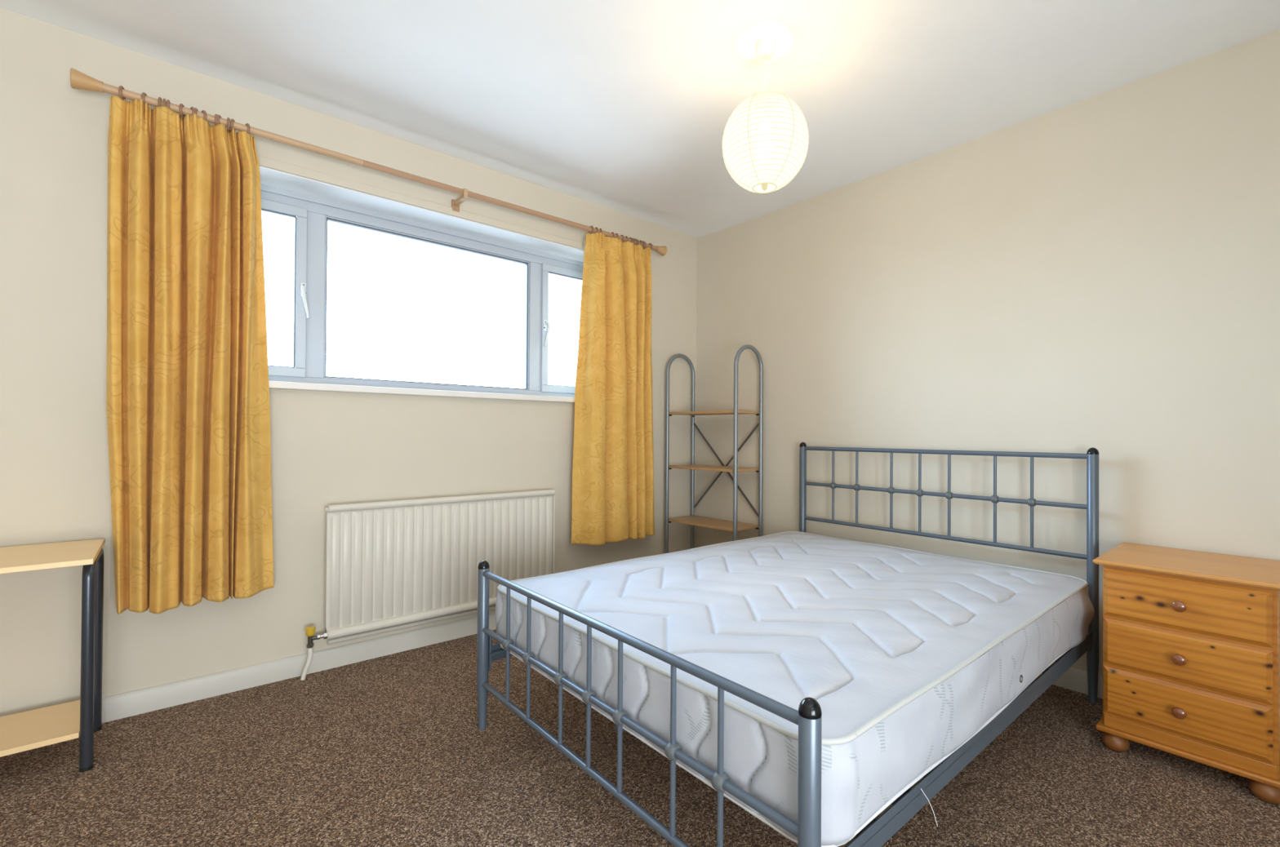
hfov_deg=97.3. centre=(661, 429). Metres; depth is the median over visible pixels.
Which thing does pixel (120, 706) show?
baseboard
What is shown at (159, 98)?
curtain ring
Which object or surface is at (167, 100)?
curtain ring
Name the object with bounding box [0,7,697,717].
wall
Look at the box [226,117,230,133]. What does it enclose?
curtain ring
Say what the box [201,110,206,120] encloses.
curtain ring
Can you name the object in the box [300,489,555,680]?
radiator
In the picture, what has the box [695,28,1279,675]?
wall
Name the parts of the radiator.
panel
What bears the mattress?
on the frame
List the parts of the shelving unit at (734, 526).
shelf, shelf, shelf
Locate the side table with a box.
[0,538,105,773]
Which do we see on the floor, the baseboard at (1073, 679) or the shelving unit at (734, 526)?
the shelving unit at (734, 526)
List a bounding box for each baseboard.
[102,612,496,723]
[1052,667,1102,699]
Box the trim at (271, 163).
[257,155,583,249]
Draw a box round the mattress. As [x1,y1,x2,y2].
[495,531,1094,846]
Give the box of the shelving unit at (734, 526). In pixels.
[664,344,763,553]
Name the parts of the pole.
bracket arm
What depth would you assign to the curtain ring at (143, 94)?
1.96 m
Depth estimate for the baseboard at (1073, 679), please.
2.26 m
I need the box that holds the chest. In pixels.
[1093,542,1279,804]
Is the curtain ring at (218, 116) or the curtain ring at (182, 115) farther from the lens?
the curtain ring at (218, 116)
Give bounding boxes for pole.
[70,67,666,255]
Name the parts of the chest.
knob, knob, knob, drawer, drawer, drawer, rail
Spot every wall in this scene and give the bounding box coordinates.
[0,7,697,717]
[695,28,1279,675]
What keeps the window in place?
in the wall at (328, 448)
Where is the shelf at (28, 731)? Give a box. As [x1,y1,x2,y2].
[0,700,79,757]
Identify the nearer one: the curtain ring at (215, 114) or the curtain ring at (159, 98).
the curtain ring at (159, 98)
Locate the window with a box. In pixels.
[258,165,583,403]
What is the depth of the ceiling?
2.08 m
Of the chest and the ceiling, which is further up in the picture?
the ceiling
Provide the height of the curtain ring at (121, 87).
0.056 m
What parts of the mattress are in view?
panel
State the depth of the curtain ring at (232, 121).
2.12 m
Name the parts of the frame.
post, plate, rail, rail, rail, rail, post, post, rail, rail, rail, rail, plate, post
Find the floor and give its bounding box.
[0,629,1279,846]
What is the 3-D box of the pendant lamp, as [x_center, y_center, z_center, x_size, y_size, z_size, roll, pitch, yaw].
[0.361,-1.086,1.960,0.296,0.518,0.296,1,-1,-41]
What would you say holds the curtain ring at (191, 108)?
hanging from the pole
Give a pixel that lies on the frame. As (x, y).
(808, 717)
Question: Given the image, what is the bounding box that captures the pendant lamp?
[721,35,808,193]
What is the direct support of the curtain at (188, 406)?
hanging from the curtain ring at (121, 87)
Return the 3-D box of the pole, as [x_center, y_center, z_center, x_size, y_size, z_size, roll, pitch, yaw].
[-0.993,-1.133,2.756,2.625,0.095,0.141,1,-1,-41]
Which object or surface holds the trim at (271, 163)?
attached to the wall at (328, 448)
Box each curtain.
[106,95,273,614]
[570,231,654,545]
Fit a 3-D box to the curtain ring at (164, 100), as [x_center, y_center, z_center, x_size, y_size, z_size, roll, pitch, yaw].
[-1.779,-1.154,2.013,0.008,0.056,0.049,1,-1,-42]
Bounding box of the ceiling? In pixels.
[0,0,1279,237]
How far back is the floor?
1.65 m
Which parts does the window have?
casement sash, handle, lever, sill, head trim, handle, lever, casement sash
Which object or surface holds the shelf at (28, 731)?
attached to the side table
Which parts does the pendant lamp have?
cord, lamp shade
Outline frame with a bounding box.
[476,442,1099,846]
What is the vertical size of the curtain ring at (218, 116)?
0.056 m
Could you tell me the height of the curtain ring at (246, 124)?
0.056 m
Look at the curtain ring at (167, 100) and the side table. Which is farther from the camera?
the curtain ring at (167, 100)
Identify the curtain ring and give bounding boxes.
[118,85,125,100]
[141,92,148,106]
[158,97,161,106]
[162,97,165,106]
[166,99,169,108]
[178,103,185,119]
[190,106,194,115]
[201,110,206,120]
[214,113,217,125]
[217,115,221,124]
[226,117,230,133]
[230,118,235,131]
[245,123,249,133]
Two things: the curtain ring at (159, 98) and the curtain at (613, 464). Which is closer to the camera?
the curtain ring at (159, 98)

